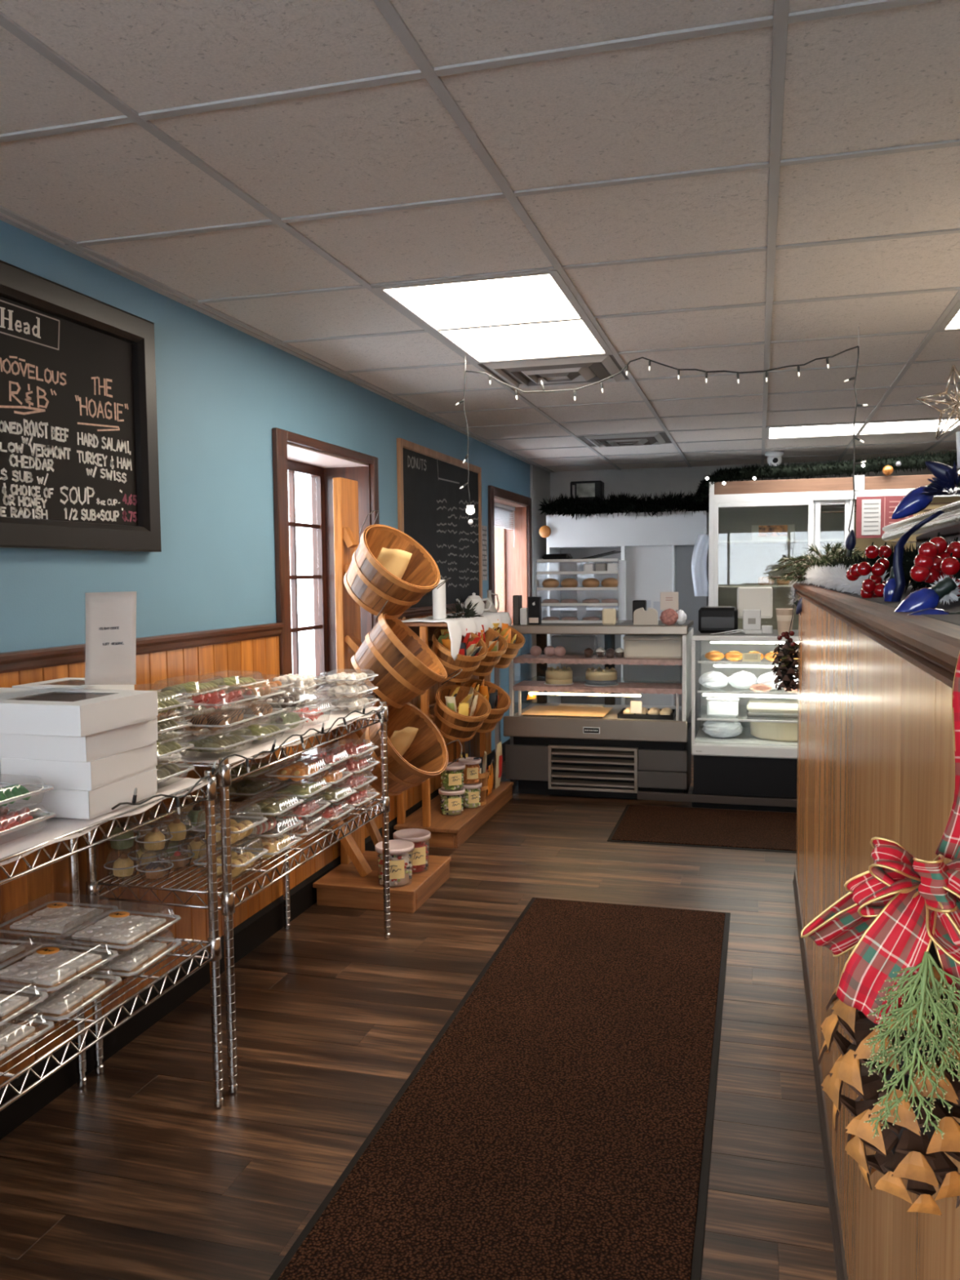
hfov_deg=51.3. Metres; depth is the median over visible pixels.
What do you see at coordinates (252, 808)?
cookie
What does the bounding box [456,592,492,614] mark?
teapot
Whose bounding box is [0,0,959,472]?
ceiling
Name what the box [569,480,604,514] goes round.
decor
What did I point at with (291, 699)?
cookie
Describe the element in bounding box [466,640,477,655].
snack packet
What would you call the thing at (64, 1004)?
cookie
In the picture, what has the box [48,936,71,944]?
cookie
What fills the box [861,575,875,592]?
berry
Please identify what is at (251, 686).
cookie
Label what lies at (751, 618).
card terminal
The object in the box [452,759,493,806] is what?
basket
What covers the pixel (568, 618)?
bread
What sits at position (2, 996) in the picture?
cookie
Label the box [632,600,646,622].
card reader
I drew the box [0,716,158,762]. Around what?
box
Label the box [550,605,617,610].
shelf
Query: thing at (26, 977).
cookie
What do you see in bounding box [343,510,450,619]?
basket
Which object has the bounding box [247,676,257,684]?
cookie
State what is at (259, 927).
baseboard
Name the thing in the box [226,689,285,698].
food container
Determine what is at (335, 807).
cookie
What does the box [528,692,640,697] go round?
tube light
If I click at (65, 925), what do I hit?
cookie
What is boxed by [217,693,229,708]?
cookie
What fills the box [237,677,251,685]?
cookie
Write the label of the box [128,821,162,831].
cup
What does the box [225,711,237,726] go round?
cookie
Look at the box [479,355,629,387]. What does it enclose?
ceiling vent
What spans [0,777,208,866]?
liner
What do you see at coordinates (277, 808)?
cookie
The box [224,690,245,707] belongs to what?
heap
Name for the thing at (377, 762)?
food container
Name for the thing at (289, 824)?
cookie
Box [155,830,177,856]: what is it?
cupcake
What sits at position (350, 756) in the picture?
food container
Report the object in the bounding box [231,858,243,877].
cookie
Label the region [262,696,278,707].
cookie
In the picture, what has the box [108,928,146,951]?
cookie
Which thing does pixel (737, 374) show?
bulb socket
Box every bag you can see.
[602,608,616,625]
[659,591,678,625]
[698,671,728,688]
[702,720,742,737]
[727,671,757,688]
[756,671,782,689]
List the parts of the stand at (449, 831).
post, post, rail, sloping arm, cross rail, post, rail, post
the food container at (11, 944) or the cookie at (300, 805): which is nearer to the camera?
the food container at (11, 944)
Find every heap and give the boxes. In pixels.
[155,763,182,782]
[156,709,176,720]
[156,731,179,743]
[174,702,222,716]
[176,721,223,737]
[218,795,263,814]
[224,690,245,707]
[228,778,270,796]
[231,762,271,777]
[232,814,267,823]
[244,680,281,693]
[244,700,279,712]
[253,765,284,782]
[253,782,292,799]
[269,688,317,708]
[272,673,316,693]
[275,781,323,799]
[284,754,313,765]
[284,778,305,784]
[304,768,342,786]
[325,671,367,684]
[326,684,367,697]
[328,697,368,711]
[329,773,367,790]
[331,757,368,774]
[332,789,368,807]
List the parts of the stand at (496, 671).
leg, leg, leg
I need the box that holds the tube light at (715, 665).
[713,664,798,667]
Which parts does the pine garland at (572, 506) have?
stem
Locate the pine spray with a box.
[768,541,866,586]
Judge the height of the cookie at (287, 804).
0.034 m
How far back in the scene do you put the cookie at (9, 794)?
2.00 m
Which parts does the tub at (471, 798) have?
candy tub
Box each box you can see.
[0,687,44,695]
[0,688,158,737]
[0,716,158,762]
[0,743,157,790]
[0,757,1,778]
[1,768,157,819]
[12,677,134,689]
[520,607,528,624]
[551,635,597,653]
[633,607,657,624]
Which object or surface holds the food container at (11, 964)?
on the wire shelving unit at (209, 791)
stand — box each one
[312,477,451,913]
[393,621,513,848]
[464,662,515,782]
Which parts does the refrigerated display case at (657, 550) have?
panel, door panel, door panel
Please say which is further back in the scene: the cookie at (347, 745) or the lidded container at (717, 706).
the lidded container at (717, 706)
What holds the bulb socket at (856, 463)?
attached to the string lights at (851, 378)
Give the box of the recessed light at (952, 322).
[935,298,959,332]
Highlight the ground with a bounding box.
[291,614,315,675]
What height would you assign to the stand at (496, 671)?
1.060 m
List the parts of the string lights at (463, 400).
snowman pendant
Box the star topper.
[915,364,959,468]
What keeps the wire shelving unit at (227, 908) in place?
on the floor
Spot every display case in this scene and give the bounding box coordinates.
[503,620,693,799]
[546,511,708,744]
[637,629,798,812]
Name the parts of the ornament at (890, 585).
glass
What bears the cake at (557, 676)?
on the display case at (609, 756)
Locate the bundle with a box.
[675,609,686,624]
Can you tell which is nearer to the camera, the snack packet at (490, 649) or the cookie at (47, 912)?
the cookie at (47, 912)
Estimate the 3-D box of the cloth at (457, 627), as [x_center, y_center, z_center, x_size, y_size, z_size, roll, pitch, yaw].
[-0.119,-0.036,5.691,0.322,0.205,1.221,0,4,16]
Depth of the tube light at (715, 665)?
5.90 m
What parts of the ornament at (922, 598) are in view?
glass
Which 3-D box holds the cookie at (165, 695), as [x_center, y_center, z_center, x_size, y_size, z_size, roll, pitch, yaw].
[-0.930,0.167,2.903,0.065,0.032,0.024,0,4,14]
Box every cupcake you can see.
[583,647,593,657]
[595,647,604,657]
[604,648,614,657]
[614,647,623,657]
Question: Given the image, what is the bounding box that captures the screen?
[737,586,772,633]
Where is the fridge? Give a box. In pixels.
[691,473,959,629]
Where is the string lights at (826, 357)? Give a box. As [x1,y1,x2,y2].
[465,346,857,400]
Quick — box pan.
[750,721,797,742]
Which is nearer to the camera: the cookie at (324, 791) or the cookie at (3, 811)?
the cookie at (3, 811)
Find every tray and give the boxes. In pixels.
[520,705,613,718]
[523,715,603,718]
[617,707,675,719]
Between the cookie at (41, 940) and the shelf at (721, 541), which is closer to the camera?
the cookie at (41, 940)
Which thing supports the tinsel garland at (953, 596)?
on the countertop at (954, 606)
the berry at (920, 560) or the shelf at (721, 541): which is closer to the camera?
the berry at (920, 560)
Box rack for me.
[535,550,626,623]
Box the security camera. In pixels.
[764,450,784,466]
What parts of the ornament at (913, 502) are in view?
glass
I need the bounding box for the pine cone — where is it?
[771,589,798,691]
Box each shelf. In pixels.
[525,675,682,683]
[526,651,615,655]
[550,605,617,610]
[697,683,797,693]
[697,705,797,720]
[698,654,773,662]
[718,538,844,544]
[718,584,792,587]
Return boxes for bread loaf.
[704,650,724,660]
[724,650,742,660]
[748,650,764,659]
[764,651,781,661]
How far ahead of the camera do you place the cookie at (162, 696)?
2.88 m
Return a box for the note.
[481,525,487,580]
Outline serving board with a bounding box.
[558,703,604,706]
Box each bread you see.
[542,577,559,587]
[542,599,559,603]
[542,616,559,620]
[560,577,577,587]
[560,599,577,603]
[560,616,577,620]
[582,577,599,587]
[582,599,599,603]
[582,616,599,620]
[600,577,617,586]
[601,598,617,603]
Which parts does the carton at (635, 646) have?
carton lid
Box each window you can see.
[271,427,382,705]
[488,484,532,624]
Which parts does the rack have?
panel, divider panel, lifted lid, panel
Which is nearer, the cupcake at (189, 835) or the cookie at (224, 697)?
the cookie at (224, 697)
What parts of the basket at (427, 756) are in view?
wire handle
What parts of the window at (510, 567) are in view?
casing, sash, casing, casing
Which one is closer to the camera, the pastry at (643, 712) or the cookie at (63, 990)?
the cookie at (63, 990)
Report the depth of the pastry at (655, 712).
6.15 m
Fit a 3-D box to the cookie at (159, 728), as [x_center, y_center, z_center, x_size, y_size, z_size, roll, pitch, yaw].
[-0.817,0.225,2.484,0.061,0.034,0.028,1,4,24]
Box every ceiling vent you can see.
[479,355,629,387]
[577,432,671,447]
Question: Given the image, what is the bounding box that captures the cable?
[710,629,742,635]
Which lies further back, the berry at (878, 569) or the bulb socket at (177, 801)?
the bulb socket at (177, 801)
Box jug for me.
[484,590,499,612]
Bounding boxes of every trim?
[0,622,284,673]
[397,600,493,618]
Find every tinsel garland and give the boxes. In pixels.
[786,563,888,605]
[920,461,959,495]
[929,573,959,604]
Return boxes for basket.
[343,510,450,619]
[351,600,462,708]
[353,702,462,795]
[431,626,488,682]
[432,684,490,741]
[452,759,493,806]
[460,679,511,733]
[472,627,507,675]
[493,622,524,668]
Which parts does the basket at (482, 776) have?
wire handle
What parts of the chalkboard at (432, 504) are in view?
frame, frame, frame, frame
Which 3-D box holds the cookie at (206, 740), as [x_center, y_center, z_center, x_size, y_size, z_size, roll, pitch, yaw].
[-0.775,0.293,2.807,0.062,0.031,0.028,0,4,14]
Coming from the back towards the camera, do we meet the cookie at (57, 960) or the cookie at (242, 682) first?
the cookie at (242, 682)
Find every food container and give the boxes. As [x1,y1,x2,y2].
[0,782,53,804]
[0,809,55,835]
[0,900,118,937]
[0,938,41,968]
[0,942,118,991]
[0,986,48,1026]
[0,1016,53,1060]
[2,973,121,1020]
[3,964,15,995]
[8,928,90,960]
[55,909,181,949]
[80,937,181,976]
[155,684,230,694]
[156,765,195,782]
[157,721,192,733]
[157,742,194,758]
[158,699,194,711]
[159,732,191,742]
[169,711,191,719]
[173,693,191,699]
[173,701,233,712]
[174,720,209,733]
[177,714,258,727]
[177,734,257,750]
[180,694,259,706]
[191,814,267,833]
[193,846,268,866]
[201,679,267,687]
[213,762,281,777]
[214,796,276,813]
[215,813,281,825]
[216,779,280,795]
[218,725,289,737]
[225,707,286,718]
[226,681,294,689]
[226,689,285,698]
[231,835,302,855]
[232,797,303,815]
[242,766,290,780]
[248,717,309,726]
[248,817,303,837]
[251,696,311,704]
[251,782,289,797]
[264,764,330,777]
[265,817,328,835]
[266,781,331,797]
[273,705,335,714]
[274,756,294,765]
[277,800,330,817]
[280,681,326,688]
[292,753,352,765]
[295,771,352,784]
[295,787,356,802]
[296,696,326,705]
[304,804,355,820]
[313,673,378,680]
[313,685,377,694]
[315,697,379,707]
[320,744,378,756]
[320,760,379,773]
[320,791,379,806]
[330,774,377,789]
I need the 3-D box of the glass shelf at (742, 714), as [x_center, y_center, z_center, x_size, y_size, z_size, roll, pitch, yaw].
[1.833,0.451,6.050,0.982,0.007,0.590,0,4,16]
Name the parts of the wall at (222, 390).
wall panel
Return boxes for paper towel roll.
[432,577,445,619]
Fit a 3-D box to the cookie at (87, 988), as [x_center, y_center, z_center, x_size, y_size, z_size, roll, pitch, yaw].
[-0.893,0.795,2.262,0.053,0.029,0.080,0,4,13]
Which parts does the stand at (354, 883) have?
sloping arm, post, sloping arm, rail, sloping arm, rail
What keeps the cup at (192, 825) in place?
on the cup at (160, 855)
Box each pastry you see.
[622,708,633,714]
[635,709,646,714]
[647,709,658,715]
[648,706,660,713]
[659,709,671,715]
[661,707,672,713]
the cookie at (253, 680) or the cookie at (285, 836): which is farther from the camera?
the cookie at (253, 680)
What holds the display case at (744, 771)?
on the floor
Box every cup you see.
[102,831,140,840]
[103,858,141,869]
[127,849,163,858]
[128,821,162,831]
[134,832,173,843]
[136,861,173,872]
[148,813,182,822]
[158,823,194,833]
[158,850,195,861]
[179,840,205,850]
[583,652,593,657]
[595,652,604,657]
[605,652,614,657]
[614,652,623,657]
[775,608,794,635]
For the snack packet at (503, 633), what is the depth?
5.92 m
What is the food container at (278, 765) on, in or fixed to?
on the food container at (277, 782)
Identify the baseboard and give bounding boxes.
[0,738,510,1139]
[792,869,848,1279]
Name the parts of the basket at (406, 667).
wire handle, wire handle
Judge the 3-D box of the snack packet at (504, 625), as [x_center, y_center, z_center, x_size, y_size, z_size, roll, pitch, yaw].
[0.145,-0.044,5.990,0.028,0.107,0.055,-4,5,-44]
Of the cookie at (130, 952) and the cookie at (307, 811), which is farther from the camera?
the cookie at (307, 811)
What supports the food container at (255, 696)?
on the food container at (255, 716)
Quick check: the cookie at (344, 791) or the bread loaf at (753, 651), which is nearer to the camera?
the cookie at (344, 791)
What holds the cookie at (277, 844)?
in the food container at (299, 838)
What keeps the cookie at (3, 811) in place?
in the food container at (51, 814)
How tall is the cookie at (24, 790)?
0.032 m
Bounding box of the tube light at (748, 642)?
[710,641,798,644]
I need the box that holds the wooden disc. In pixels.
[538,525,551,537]
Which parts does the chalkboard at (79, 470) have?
frame, frame, frame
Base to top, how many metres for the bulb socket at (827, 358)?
0.042 m
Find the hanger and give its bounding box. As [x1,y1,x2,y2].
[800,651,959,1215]
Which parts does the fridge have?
hanging apron, frame, door frame, post, door frame, post, yellow panel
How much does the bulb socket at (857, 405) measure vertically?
0.010 m
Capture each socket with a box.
[131,787,137,804]
[175,797,180,814]
[211,760,216,775]
[245,758,249,773]
[271,737,276,751]
[299,735,304,748]
[320,722,324,733]
[342,718,347,729]
[362,703,365,714]
[515,389,517,399]
[600,382,603,392]
[648,360,650,370]
[677,368,679,379]
[705,372,707,382]
[736,373,739,383]
[764,371,767,382]
[797,365,799,377]
[826,357,829,368]
[844,377,855,382]
[845,549,852,557]
[854,435,864,442]
[854,461,866,464]
[856,404,867,406]
[888,566,894,578]
[930,576,957,599]
[949,611,959,613]
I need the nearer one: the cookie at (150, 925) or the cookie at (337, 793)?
the cookie at (150, 925)
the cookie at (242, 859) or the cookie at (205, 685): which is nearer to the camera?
the cookie at (242, 859)
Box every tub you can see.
[374,840,413,886]
[393,828,431,872]
[438,761,465,814]
[457,756,481,808]
[622,663,682,681]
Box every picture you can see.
[576,483,595,497]
[758,524,787,536]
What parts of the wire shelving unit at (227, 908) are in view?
post, post, wire shelf, wire shelf, post, post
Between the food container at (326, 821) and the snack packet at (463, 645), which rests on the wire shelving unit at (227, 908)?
the food container at (326, 821)
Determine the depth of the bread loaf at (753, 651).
5.92 m
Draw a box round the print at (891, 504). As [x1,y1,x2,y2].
[884,497,908,533]
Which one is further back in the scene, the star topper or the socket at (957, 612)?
the star topper
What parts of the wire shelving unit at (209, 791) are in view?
post, wire shelf, wire shelf, post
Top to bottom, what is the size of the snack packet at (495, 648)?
0.082 m
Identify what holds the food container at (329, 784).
on the food container at (327, 803)
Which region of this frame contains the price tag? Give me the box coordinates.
[526,691,537,699]
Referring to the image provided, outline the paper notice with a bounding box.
[645,600,662,618]
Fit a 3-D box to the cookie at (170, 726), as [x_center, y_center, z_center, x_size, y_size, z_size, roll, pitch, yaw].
[-0.802,0.220,2.528,0.062,0.032,0.028,1,4,27]
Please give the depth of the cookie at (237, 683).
3.29 m
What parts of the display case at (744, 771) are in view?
post, kick rail, frame, frame, panel, floor panel, panel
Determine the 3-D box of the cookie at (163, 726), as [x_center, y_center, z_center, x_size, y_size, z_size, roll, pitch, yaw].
[-0.808,0.222,2.506,0.061,0.034,0.028,1,4,18]
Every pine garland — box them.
[537,490,709,519]
[693,450,959,503]
[826,534,959,593]
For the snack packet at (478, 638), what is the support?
in the basket at (468, 664)
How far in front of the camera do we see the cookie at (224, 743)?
2.78 m
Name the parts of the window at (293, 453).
casing, sash, casing, sill, casing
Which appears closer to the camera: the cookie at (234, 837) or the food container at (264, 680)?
the cookie at (234, 837)
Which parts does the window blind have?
cord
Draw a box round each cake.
[544,666,573,684]
[584,666,618,686]
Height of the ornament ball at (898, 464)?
0.036 m
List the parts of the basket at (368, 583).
wire handle, wire handle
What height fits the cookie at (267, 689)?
0.038 m
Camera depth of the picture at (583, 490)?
8.14 m
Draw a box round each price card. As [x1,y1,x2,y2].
[630,700,642,713]
[742,653,760,662]
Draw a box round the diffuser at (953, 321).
[946,310,959,328]
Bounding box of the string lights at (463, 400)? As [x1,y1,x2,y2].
[455,371,471,505]
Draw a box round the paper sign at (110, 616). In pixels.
[84,591,136,684]
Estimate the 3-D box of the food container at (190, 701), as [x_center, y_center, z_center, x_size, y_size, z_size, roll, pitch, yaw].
[-0.829,0.164,2.499,0.156,0.053,0.196,0,4,14]
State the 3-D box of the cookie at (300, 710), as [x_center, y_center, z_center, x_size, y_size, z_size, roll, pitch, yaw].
[-0.611,0.251,3.371,0.047,0.040,0.044,0,4,11]
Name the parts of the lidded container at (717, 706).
container lid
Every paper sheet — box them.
[376,547,412,578]
[389,726,418,755]
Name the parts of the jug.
handle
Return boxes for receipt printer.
[698,606,737,633]
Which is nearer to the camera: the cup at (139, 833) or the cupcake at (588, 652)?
the cup at (139, 833)
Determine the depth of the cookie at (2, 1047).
1.98 m
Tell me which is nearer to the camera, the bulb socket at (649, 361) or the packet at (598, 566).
the bulb socket at (649, 361)
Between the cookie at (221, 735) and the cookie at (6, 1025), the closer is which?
the cookie at (6, 1025)
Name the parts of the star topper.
white post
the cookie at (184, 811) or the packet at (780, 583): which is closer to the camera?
the cookie at (184, 811)
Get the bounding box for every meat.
[750,683,771,691]
[783,685,797,692]
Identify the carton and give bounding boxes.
[528,596,541,624]
[622,634,682,658]
[751,524,795,540]
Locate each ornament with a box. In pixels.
[795,597,802,614]
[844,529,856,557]
[883,566,895,601]
[891,479,943,519]
[893,576,957,612]
[907,608,959,614]
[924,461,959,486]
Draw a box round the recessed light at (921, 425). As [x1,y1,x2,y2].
[764,417,959,439]
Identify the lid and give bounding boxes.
[374,840,413,854]
[393,828,431,842]
[438,786,465,795]
[444,761,465,770]
[457,756,480,764]
[462,782,481,789]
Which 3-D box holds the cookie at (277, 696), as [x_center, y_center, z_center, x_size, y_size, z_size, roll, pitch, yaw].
[-0.655,0.197,3.191,0.049,0.040,0.042,1,4,22]
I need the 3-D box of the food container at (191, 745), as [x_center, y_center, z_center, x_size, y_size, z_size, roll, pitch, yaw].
[-0.829,0.277,2.505,0.156,0.053,0.196,0,4,13]
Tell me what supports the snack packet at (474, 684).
in the basket at (495, 715)
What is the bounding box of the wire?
[111,703,384,814]
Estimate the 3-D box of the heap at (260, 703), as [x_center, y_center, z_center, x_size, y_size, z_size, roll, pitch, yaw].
[-0.776,0.241,3.559,0.111,0.040,0.146,1,4,17]
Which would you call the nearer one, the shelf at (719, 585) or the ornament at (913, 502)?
the ornament at (913, 502)
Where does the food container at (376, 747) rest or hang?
on the food container at (377, 762)
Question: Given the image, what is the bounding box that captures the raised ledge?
[881,500,959,586]
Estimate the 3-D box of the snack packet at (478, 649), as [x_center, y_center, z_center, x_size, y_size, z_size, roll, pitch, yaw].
[-0.031,0.080,5.228,0.074,0.094,0.055,0,4,12]
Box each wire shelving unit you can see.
[0,769,223,1111]
[85,701,390,1093]
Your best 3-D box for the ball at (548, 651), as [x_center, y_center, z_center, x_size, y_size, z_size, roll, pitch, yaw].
[0.442,0.071,6.332,0.076,0.068,0.076,0,4,16]
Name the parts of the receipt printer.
panel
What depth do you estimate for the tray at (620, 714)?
6.12 m
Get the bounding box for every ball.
[529,645,542,656]
[543,645,555,656]
[554,645,565,656]
[882,465,893,475]
[895,461,901,466]
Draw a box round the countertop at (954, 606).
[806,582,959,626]
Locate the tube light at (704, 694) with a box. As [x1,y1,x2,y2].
[702,693,797,697]
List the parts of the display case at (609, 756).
post, panel, post, post, maker plate, panel, rail, post, panel, panel, post, pane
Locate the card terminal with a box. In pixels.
[742,609,773,634]
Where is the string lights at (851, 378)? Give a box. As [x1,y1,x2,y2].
[844,346,867,533]
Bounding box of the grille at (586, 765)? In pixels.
[547,744,638,793]
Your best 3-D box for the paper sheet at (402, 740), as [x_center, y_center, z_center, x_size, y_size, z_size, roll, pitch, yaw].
[-0.371,0.464,4.352,0.130,0.171,0.179,2,5,32]
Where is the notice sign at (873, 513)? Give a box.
[855,495,913,537]
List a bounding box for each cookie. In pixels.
[0,787,15,804]
[0,791,8,806]
[0,806,8,817]
[0,811,19,832]
[0,816,6,831]
[0,944,25,968]
[0,961,36,987]
[0,994,7,999]
[0,995,29,1022]
[0,1022,13,1032]
[0,1024,35,1053]
[0,1044,5,1055]
[3,786,22,799]
[8,915,46,937]
[10,784,31,800]
[12,964,56,990]
[13,807,33,827]
[14,990,40,1000]
[16,940,44,961]
[19,992,61,1019]
[22,949,62,964]
[23,942,57,958]
[26,916,64,938]
[31,937,50,942]
[32,906,68,917]
[32,966,76,993]
[40,950,81,967]
[40,994,83,1022]
[44,918,84,939]
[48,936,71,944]
[50,906,85,919]
[53,978,84,995]
[57,944,79,951]
[60,952,102,977]
[65,939,91,952]
[65,979,106,1003]
[67,907,104,928]
[71,924,108,946]
[88,951,109,973]
[89,926,127,949]
[92,952,128,975]
[93,915,128,927]
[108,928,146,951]
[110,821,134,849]
[111,915,146,928]
[111,954,148,977]
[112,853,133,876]
[115,941,147,955]
[130,916,166,938]
[132,942,167,962]
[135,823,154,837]
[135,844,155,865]
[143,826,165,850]
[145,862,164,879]
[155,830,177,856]
[156,744,172,755]
[156,746,168,756]
[156,748,163,757]
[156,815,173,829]
[157,692,168,697]
[157,693,164,698]
[157,697,176,710]
[157,699,173,709]
[157,701,168,712]
[157,704,162,712]
[157,721,169,733]
[157,724,163,734]
[158,718,179,732]
[160,685,179,694]
[160,720,173,733]
[160,742,178,753]
[162,697,182,709]
[163,690,179,699]
[163,691,174,697]
[165,741,182,751]
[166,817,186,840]
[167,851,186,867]
[171,684,182,690]
[176,800,193,820]
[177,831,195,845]
[178,687,197,697]
[185,740,202,752]
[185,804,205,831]
[186,685,200,693]
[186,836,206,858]
[188,693,205,709]
[189,714,207,730]
[191,684,204,693]
[195,684,208,693]
[197,683,211,693]
[199,738,211,742]
[200,742,222,754]
[201,693,210,706]
[201,712,213,728]
[204,682,214,692]
[204,737,215,742]
[204,825,221,842]
[205,682,219,691]
[205,694,224,709]
[205,715,224,730]
[206,736,219,740]
[208,680,220,688]
[208,711,219,716]
[209,691,218,697]
[212,739,231,751]
[213,689,225,695]
[213,709,225,715]
[213,741,226,751]
[214,733,226,737]
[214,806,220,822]
[215,840,221,848]
[216,857,222,875]
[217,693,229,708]
[219,680,237,689]
[219,738,233,751]
[220,713,231,728]
[220,826,239,844]
[222,691,238,706]
[222,737,237,748]
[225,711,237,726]
[226,735,242,746]
[228,728,246,736]
[229,680,241,687]
[230,688,243,694]
[230,706,245,718]
[230,818,237,826]
[231,709,243,724]
[231,822,247,839]
[231,850,238,858]
[231,855,248,872]
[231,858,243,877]
[233,679,244,686]
[233,689,244,704]
[233,734,246,745]
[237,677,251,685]
[238,678,248,685]
[238,686,249,700]
[239,819,253,836]
[239,851,254,867]
[240,705,251,719]
[242,688,257,702]
[242,840,259,855]
[243,707,260,720]
[244,730,262,740]
[244,804,261,816]
[246,684,255,688]
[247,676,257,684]
[247,816,276,838]
[248,703,257,707]
[248,724,262,727]
[248,728,266,738]
[251,837,265,854]
[252,803,263,808]
[253,686,264,700]
[254,705,266,719]
[256,801,266,807]
[257,715,274,725]
[257,841,275,858]
[258,726,272,737]
[258,835,270,841]
[259,806,277,817]
[261,685,271,698]
[261,703,272,717]
[261,800,271,804]
[261,831,275,839]
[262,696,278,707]
[262,726,276,736]
[265,724,280,733]
[265,796,276,802]
[266,802,283,810]
[266,838,280,853]
[267,804,281,813]
[270,715,290,732]
[271,694,281,708]
[271,835,285,850]
[275,696,289,709]
[275,768,292,780]
[275,801,286,809]
[276,797,293,805]
[277,800,291,808]
[277,809,291,820]
[277,817,303,834]
[277,833,290,847]
[281,713,295,728]
[284,765,295,778]
[285,695,294,707]
[286,712,300,728]
[287,693,299,706]
[287,806,295,817]
[289,763,300,768]
[289,768,305,781]
[291,806,306,820]
[293,708,302,715]
[293,799,302,806]
[296,761,304,766]
[297,804,311,817]
[298,766,310,779]
[299,706,308,711]
[299,710,314,722]
[302,764,315,777]
[302,802,315,814]
[303,756,315,764]
[306,708,319,721]
[306,794,319,802]
[306,800,319,812]
[306,809,318,822]
[308,754,319,763]
[308,762,319,772]
[311,706,323,719]
[313,752,322,758]
[315,807,321,818]
[316,794,334,803]
[317,751,326,756]
[318,756,331,768]
[319,803,329,810]
[319,809,333,821]
[320,789,328,794]
[322,755,333,766]
[325,753,337,765]
[325,792,337,801]
[325,807,336,816]
[328,747,341,755]
[328,790,342,797]
[328,805,339,813]
[330,792,339,801]
[331,752,340,762]
[333,804,343,816]
[336,745,345,756]
[337,788,348,795]
[341,743,349,749]
[341,747,355,759]
[345,742,354,747]
[347,746,359,757]
[351,744,364,754]
[356,742,368,752]
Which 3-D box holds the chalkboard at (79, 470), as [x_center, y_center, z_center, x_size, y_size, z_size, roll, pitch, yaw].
[-1.232,-0.578,2.379,0.044,0.707,1.552,0,4,16]
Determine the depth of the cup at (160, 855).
2.93 m
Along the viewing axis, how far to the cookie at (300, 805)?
3.34 m
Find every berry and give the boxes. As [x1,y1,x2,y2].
[845,568,858,581]
[849,560,861,577]
[856,558,871,575]
[859,588,874,598]
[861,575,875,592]
[864,542,879,559]
[870,574,882,584]
[871,559,885,576]
[873,580,884,597]
[875,555,889,570]
[878,542,892,558]
[910,564,930,582]
[913,554,933,568]
[917,537,937,558]
[924,568,940,583]
[929,532,947,555]
[930,555,942,572]
[937,551,950,559]
[937,574,956,583]
[940,552,959,575]
[946,537,959,559]
[955,574,959,596]
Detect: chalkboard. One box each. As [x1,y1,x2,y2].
[0,260,161,551]
[396,437,482,646]
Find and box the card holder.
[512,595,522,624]
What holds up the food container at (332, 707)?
on the liner at (254, 747)
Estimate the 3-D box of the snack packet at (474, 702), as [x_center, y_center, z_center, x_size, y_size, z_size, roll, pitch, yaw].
[-0.032,0.348,5.314,0.034,0.112,0.055,1,4,21]
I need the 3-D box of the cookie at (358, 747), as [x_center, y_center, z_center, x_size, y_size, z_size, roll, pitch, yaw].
[-0.453,0.407,3.706,0.047,0.040,0.044,0,4,5]
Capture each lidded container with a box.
[706,696,739,716]
[746,699,797,718]
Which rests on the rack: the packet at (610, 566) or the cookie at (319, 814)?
the packet at (610, 566)
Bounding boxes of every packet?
[437,635,445,644]
[440,629,448,635]
[441,639,450,650]
[444,696,457,712]
[445,686,459,706]
[457,693,472,709]
[458,642,466,655]
[458,702,469,715]
[462,632,471,644]
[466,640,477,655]
[466,644,475,655]
[466,686,474,707]
[468,646,482,656]
[470,694,478,715]
[471,645,481,656]
[471,682,476,688]
[472,636,481,647]
[473,756,482,773]
[475,684,479,692]
[479,685,488,701]
[481,625,485,642]
[482,751,486,773]
[486,763,493,795]
[488,640,497,651]
[488,640,498,651]
[488,692,497,709]
[492,622,499,630]
[493,741,502,789]
[494,688,498,708]
[500,623,508,632]
[500,628,508,635]
[502,628,511,643]
[510,634,516,644]
[583,563,595,571]
[595,563,606,571]
[606,563,617,570]
[758,576,773,585]
[777,578,791,585]
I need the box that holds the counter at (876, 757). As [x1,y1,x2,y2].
[795,595,959,1279]
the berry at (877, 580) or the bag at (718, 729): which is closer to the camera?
the berry at (877, 580)
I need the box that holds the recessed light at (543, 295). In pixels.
[371,270,613,364]
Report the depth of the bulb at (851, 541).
2.80 m
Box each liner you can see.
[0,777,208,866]
[157,704,381,768]
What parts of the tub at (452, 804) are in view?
candy tub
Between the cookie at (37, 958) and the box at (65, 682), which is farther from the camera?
the box at (65, 682)
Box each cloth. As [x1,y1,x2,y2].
[400,611,511,661]
[542,553,572,559]
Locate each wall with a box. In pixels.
[0,220,550,1084]
[550,461,959,606]
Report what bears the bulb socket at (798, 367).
attached to the string lights at (826, 357)
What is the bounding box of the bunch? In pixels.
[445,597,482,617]
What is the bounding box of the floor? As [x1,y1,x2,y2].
[0,754,836,1279]
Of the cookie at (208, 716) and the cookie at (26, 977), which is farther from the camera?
the cookie at (208, 716)
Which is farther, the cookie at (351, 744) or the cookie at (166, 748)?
the cookie at (351, 744)
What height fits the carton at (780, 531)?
0.115 m
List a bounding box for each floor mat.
[268,897,730,1279]
[607,804,796,853]
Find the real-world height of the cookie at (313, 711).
0.038 m
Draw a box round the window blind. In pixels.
[493,502,515,546]

